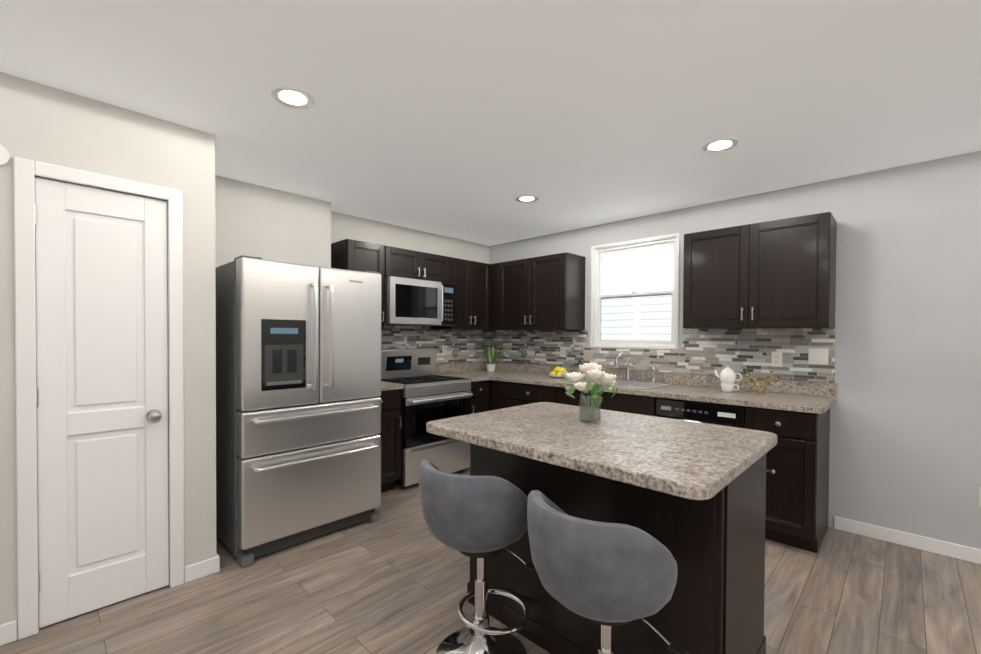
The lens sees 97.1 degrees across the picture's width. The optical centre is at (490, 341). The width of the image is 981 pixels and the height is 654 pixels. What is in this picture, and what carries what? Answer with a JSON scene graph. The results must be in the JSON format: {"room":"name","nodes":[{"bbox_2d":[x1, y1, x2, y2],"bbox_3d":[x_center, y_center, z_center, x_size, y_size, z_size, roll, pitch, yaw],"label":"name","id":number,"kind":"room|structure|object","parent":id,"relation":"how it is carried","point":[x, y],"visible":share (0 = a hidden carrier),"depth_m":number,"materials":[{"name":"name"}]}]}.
{"room":"kitchen","nodes":[
{"label":"kitchen","id":0,"kind":"room"},
{"bbox_2d":[0,72,215,638],"bbox_3d":[-2.691,0.083,1.287,0.100,2.440,3.235,1,1,44],"label":"wall","id":1,"kind":"structure","parent":0,"point":[39,122],"depth_m":2.12,"materials":[{"name":"paint"}]},
{"bbox_2d":[0,144,9,165],"bbox_3d":[-2.085,-0.786,1.811,0.024,0.104,0.104,1,1,44],"label":"smoke detector","id":2,"kind":"object","parent":1,"relation":"attached to","point":[4,156],"visible":1,"depth_m":1.83,"materials":[{"name":"white plastic"}]},
{"bbox_2d":[0,620,16,645],"bbox_3d":[-2.905,1.262,1.001,0.018,0.088,2.449,1,1,44],"label":"baseboard","id":3,"kind":"structure","parent":1,"relation":"attached to","point":[8,631],"depth_m":1.86,"materials":[{"name":"white wood"}]},
{"bbox_2d":[13,157,184,639],"bbox_3d":[-1.879,0.250,2.123,0.116,2.091,0.602,1,1,44],"label":"door frame","id":4,"kind":"structure","parent":1,"relation":"attached to","point":[25,171],"depth_m":1.91,"materials":[{"name":"white wood"}]},
{"bbox_2d":[35,177,168,627],"bbox_3d":[-1.847,0.278,2.088,0.107,2.020,0.482,1,1,44],"label":"pantry door","id":5,"kind":"structure","parent":1,"relation":"in","point":[102,377],"depth_m":2.08,"materials":[{"name":"white wood"}]},
{"bbox_2d":[215,175,330,267],"bbox_3d":[-1.774,0.059,3.350,0.245,2.440,1.010,1,1,44],"label":"wall","id":6,"kind":"structure","parent":0,"point":[263,222],"depth_m":3.27,"materials":[{"name":"paint"}]},
{"bbox_2d":[331,211,488,363],"bbox_3d":[-2.272,0.060,3.080,0.100,2.440,6.600,1,1,44],"label":"wall","id":7,"kind":"structure","parent":0,"point":[344,226],"depth_m":4.42,"materials":[{"name":"paint"}]},
{"bbox_2d":[331,239,384,327],"bbox_3d":[-1.180,-0.494,3.854,0.384,0.740,0.357,1,1,44],"label":"upper cabinet","id":8,"kind":"object","parent":7,"relation":"attached to","point":[351,254],"visible":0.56,"depth_m":3.74,"materials":[{"name":"brown wood"}]},
{"bbox_2d":[385,246,450,282],"bbox_3d":[-0.785,-0.731,4.261,0.384,0.275,0.775,1,1,44],"label":"upper cabinet","id":9,"kind":"object","parent":7,"relation":"attached to","point":[406,263],"visible":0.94,"depth_m":4.12,"materials":[{"name":"brown wood"}]},
{"bbox_2d":[384,276,454,325],"bbox_3d":[-0.755,-0.373,4.235,0.470,0.431,0.769,1,1,44],"label":"over-the-range microwave","id":10,"kind":"object","parent":9,"relation":"attached to","point":[411,302],"visible":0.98,"depth_m":4.05,"materials":[{"name":"silver metal"}]},
{"bbox_2d":[381,325,488,363],"bbox_3d":[-0.769,0.102,4.568,0.007,0.532,2.130,1,1,44],"label":"tile backsplash","id":11,"kind":"structure","parent":7,"relation":"attached to","point":[463,346],"depth_m":4.81,"materials":[{"name":"tile"}]},
{"bbox_2d":[442,345,446,355],"bbox_3d":[-0.510,0.096,4.826,0.007,0.114,0.070,1,1,44],"label":"outlet","id":12,"kind":"object","parent":11,"relation":"attached to","point":[444,349],"visible":1,"depth_m":4.82,"materials":[{"name":"white plastic"}]},
{"bbox_2d":[430,257,490,329],"bbox_3d":[-0.197,-0.503,4.878,0.384,0.740,0.920,1,1,44],"label":"upper cabinet","id":13,"kind":"object","parent":7,"relation":"attached to","point":[471,280],"visible":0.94,"depth_m":4.65,"materials":[{"name":"brown wood"}]},
{"bbox_2d":[0,468,980,653],"bbox_3d":[-0.007,1.372,0.915,6.400,0.100,6.600,1,1,44],"label":"floor","id":14,"kind":"structure","parent":0,"point":[395,579],"depth_m":2.16,"materials":[{"name":"brown wood"}]},
{"bbox_2d":[215,255,380,567],"bbox_3d":[-1.335,0.394,3.007,0.812,1.785,0.910,1,1,44],"label":"refrigerator","id":15,"kind":"object","parent":14,"relation":"on","point":[298,402],"visible":1,"depth_m":2.68,"materials":[{"name":"grey metal"}]},
{"bbox_2d":[378,389,401,492],"bbox_3d":[-1.120,0.837,3.748,0.654,0.880,0.441,1,1,44],"label":"base cabinet","id":16,"kind":"object","parent":14,"relation":"on","point":[390,434],"visible":0.31,"depth_m":3.64,"materials":[{"name":"brown wood"}]},
{"bbox_2d":[381,381,403,390],"bbox_3d":[-1.121,0.327,3.745,0.643,0.140,0.441,1,1,44],"label":"countertop","id":17,"kind":"structure","parent":16,"relation":"on","point":[385,386],"depth_m":3.63,"materials":[{"name":"stone"}]},
{"bbox_2d":[381,348,472,488],"bbox_3d":[-0.660,0.673,4.154,0.694,1.202,0.769,1,1,44],"label":"range","id":18,"kind":"object","parent":14,"relation":"on","point":[428,394],"visible":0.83,"depth_m":3.99,"materials":[{"name":"silver metal"}]},
{"bbox_2d":[419,460,535,653],"bbox_3d":[-0.034,0.892,1.754,0.492,0.836,0.486,1,1,36],"label":"bar stool","id":19,"kind":"object","parent":14,"relation":"on","point":[481,519],"visible":1,"depth_m":1.58,"materials":[{"name":"fabric"}]},
{"bbox_2d":[468,380,489,413],"bbox_3d":[-0.106,0.828,4.803,0.654,0.880,0.919,1,1,44],"label":"base cabinet","id":20,"kind":"object","parent":14,"relation":"on","point":[480,397],"visible":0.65,"depth_m":4.39,"materials":[{"name":"brown wood"}]},
{"bbox_2d":[435,361,525,381],"bbox_3d":[-0.108,0.318,4.800,0.643,0.140,0.919,1,1,44],"label":"countertop","id":21,"kind":"structure","parent":20,"relation":"on","point":[475,371],"depth_m":4.85,"materials":[{"name":"stone"}]},
{"bbox_2d":[483,345,501,371],"bbox_3d":[0.017,0.189,5.015,0.182,0.311,0.184,1,1,44],"label":"plant pot","id":22,"kind":"object","parent":21,"relation":"on","point":[490,365],"visible":1,"depth_m":5.00,"materials":[{"name":"white ceramic"}]},
{"bbox_2d":[490,380,556,410],"bbox_3d":[0.486,0.837,4.418,0.837,0.880,0.654,1,1,44],"label":"base cabinet","id":23,"kind":"object","parent":14,"relation":"on","point":[503,394],"visible":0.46,"depth_m":4.23,"materials":[{"name":"brown wood"}]},
{"bbox_2d":[426,402,776,653],"bbox_3d":[0.438,0.841,1.880,1.212,0.940,0.915,1,1,44],"label":"kitchen island","id":24,"kind":"object","parent":14,"relation":"on","point":[690,496],"visible":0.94,"depth_m":1.59,"materials":[{"name":"beige stone"}]},
{"bbox_2d":[561,363,618,422],"bbox_3d":[0.459,0.234,2.004,0.248,0.269,0.273,1,1,44],"label":"flower vase","id":25,"kind":"object","parent":24,"relation":"on","point":[591,372],"visible":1,"depth_m":1.96,"materials":[{"name":"clear glass"}]},
{"bbox_2d":[556,387,657,415],"bbox_3d":[1.117,0.848,3.813,0.906,0.880,0.654,1,1,44],"label":"base cabinet","id":26,"kind":"object","parent":14,"relation":"on","point":[635,404],"visible":0.06,"depth_m":3.49,"materials":[{"name":"brown wood"}]},
{"bbox_2d":[491,362,835,413],"bbox_3d":[0.982,0.336,3.945,3.340,0.140,0.643,1,1,44],"label":"countertop","id":27,"kind":"structure","parent":26,"relation":"on","point":[805,396],"depth_m":3.29,"materials":[{"name":"stone"}]},
{"bbox_2d":[548,367,565,377],"bbox_3d":[0.672,0.303,4.317,0.196,0.110,0.196,1,1,44],"label":"lemon bowl","id":28,"kind":"object","parent":27,"relation":"on","point":[556,372],"visible":0.9,"depth_m":4.29,"materials":[{"name":"yellow food"}]},
{"bbox_2d":[564,379,671,389],"bbox_3d":[1.113,0.384,3.824,0.780,0.046,0.490,1,1,44],"label":"sink","id":29,"kind":"object","parent":27,"relation":"in","point":[637,385],"visible":0.38,"depth_m":3.83,"materials":[{"name":"silver metal"}]},
{"bbox_2d":[615,352,655,382],"bbox_3d":[1.248,0.229,3.846,0.362,0.264,0.260,1,1,44],"label":"faucet","id":30,"kind":"object","parent":27,"relation":"on","point":[628,376],"visible":1,"depth_m":3.92,"materials":[{"name":"silver metal"}]},
{"bbox_2d":[714,366,741,391],"bbox_3d":[1.790,0.279,3.271,0.193,0.198,0.112,1,1,44],"label":"teapot","id":31,"kind":"object","parent":27,"relation":"on","point":[727,376],"visible":1,"depth_m":3.23,"materials":[{"name":"white ceramic"}]},
{"bbox_2d":[743,370,779,393],"bbox_3d":[1.981,0.294,3.163,0.233,0.174,0.081,1,1,44],"label":"decor","id":32,"kind":"object","parent":27,"relation":"on","point":[756,383],"visible":1,"depth_m":3.15,"materials":[{"name":"brown metal"}]},
{"bbox_2d":[527,490,688,653],"bbox_3d":[0.367,0.900,1.363,0.486,0.836,0.492,0,1,-40],"label":"bar stool","id":33,"kind":"object","parent":14,"relation":"on","point":[606,576],"visible":1,"depth_m":1.17,"materials":[{"name":"fabric"}]},
{"bbox_2d":[656,397,744,427],"bbox_3d":[1.673,0.860,3.303,0.594,0.876,0.618,1,1,44],"label":"dishwasher","id":34,"kind":"object","parent":14,"relation":"on","point":[715,413],"visible":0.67,"depth_m":3.05,"materials":[{"name":"black plastic"}]},
{"bbox_2d":[745,406,829,552],"bbox_3d":[2.018,0.865,2.947,0.386,0.880,0.654,1,1,44],"label":"base cabinet","id":35,"kind":"object","parent":14,"relation":"on","point":[797,488],"visible":0.69,"depth_m":2.71,"materials":[{"name":"brown wood"}]},
{"bbox_2d":[0,0,980,245],"bbox_3d":[0.006,-1.168,0.881,6.400,0.100,6.600,1,1,44],"label":"ceiling","id":36,"kind":"structure","parent":0,"point":[468,120],"depth_m":1.95,"materials":[{"name":"paint"}]},
{"bbox_2d":[271,87,313,108],"bbox_3d":[-0.923,-1.134,2.022,0.184,0.006,0.184,1,1,44],"label":"recessed light","id":37,"kind":"object","parent":36,"relation":"in","point":[290,97],"visible":1,"depth_m":2.02,"materials":[{"name":"white plastic"}]},
{"bbox_2d":[515,195,537,202],"bbox_3d":[0.293,-1.148,3.490,0.184,0.006,0.184,1,1,44],"label":"recessed light","id":38,"kind":"object","parent":36,"relation":"in","point":[526,198],"visible":1,"depth_m":3.48,"materials":[{"name":"white plastic"}]},
{"bbox_2d":[702,138,737,152],"bbox_3d":[1.324,-1.129,2.499,0.184,0.006,0.184,1,1,44],"label":"recessed light","id":39,"kind":"object","parent":36,"relation":"in","point":[720,145],"visible":1,"depth_m":2.50,"materials":[{"name":"white"}]},
{"bbox_2d":[489,151,980,548],"bbox_3d":[2.251,0.082,3.242,6.200,2.440,0.100,1,1,44],"label":"wall","id":40,"kind":"structure","parent":0,"point":[905,436],"depth_m":2.81,"materials":[{"name":"paint"}]},
{"bbox_2d":[490,252,584,329],"bbox_3d":[0.460,-0.496,4.619,1.026,0.740,0.384,1,1,44],"label":"upper cabinet","id":41,"kind":"object","parent":40,"relation":"attached to","point":[546,292],"visible":1,"depth_m":4.39,"materials":[{"name":"brown wood"}]},
{"bbox_2d":[590,233,679,349],"bbox_3d":[1.355,-0.442,4.090,0.868,1.013,0.110,1,1,44],"label":"window","id":42,"kind":"structure","parent":40,"relation":"in","point":[597,295],"depth_m":4.08,"materials":[{"name":"white"}]},
{"bbox_2d":[489,328,834,381],"bbox_3d":[1.190,0.072,4.186,3.362,0.378,0.008,1,1,44],"label":"tile backsplash","id":43,"kind":"structure","parent":40,"relation":"attached to","point":[710,351],"depth_m":3.62,"materials":[{"name":"tile"}]},
{"bbox_2d":[560,346,565,356],"bbox_3d":[0.765,0.106,4.583,0.070,0.114,0.007,1,1,44],"label":"outlet","id":44,"kind":"object","parent":43,"relation":"attached to","point":[562,351],"visible":1,"depth_m":4.58,"materials":[{"name":"white plastic"}]},
{"bbox_2d":[771,351,781,366],"bbox_3d":[2.150,0.131,3.253,0.070,0.114,0.007,1,1,44],"label":"outlet","id":45,"kind":"object","parent":43,"relation":"attached to","point":[776,359],"visible":1,"depth_m":3.25,"materials":[{"name":"white plastic"}]},
{"bbox_2d":[808,348,828,364],"bbox_3d":[2.330,0.104,3.080,0.115,0.114,0.007,1,1,44],"label":"light switch","id":46,"kind":"object","parent":43,"relation":"attached to","point":[820,356],"visible":1,"depth_m":3.08,"materials":[{"name":"white plastic"}]},
{"bbox_2d":[683,212,836,328],"bbox_3d":[1.944,-0.469,3.194,0.910,0.740,0.384,1,1,44],"label":"upper cabinet","id":47,"kind":"object","parent":40,"relation":"attached to","point":[778,274],"visible":1,"depth_m":3.02,"materials":[{"name":"brown wood"}]},
{"bbox_2d":[834,516,980,564],"bbox_3d":[3.409,1.280,2.058,2.798,0.088,0.018,1,1,44],"label":"baseboard","id":48,"kind":"structure","parent":40,"relation":"attached to","point":[940,547],"depth_m":2.76,"materials":[{"name":"white wood"}]},
{"label":"outside","id":49,"kind":"structure","parent":0,"visible":0},
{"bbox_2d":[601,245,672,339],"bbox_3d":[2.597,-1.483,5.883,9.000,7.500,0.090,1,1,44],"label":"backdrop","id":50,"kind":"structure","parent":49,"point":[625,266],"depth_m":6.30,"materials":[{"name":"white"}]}
]}

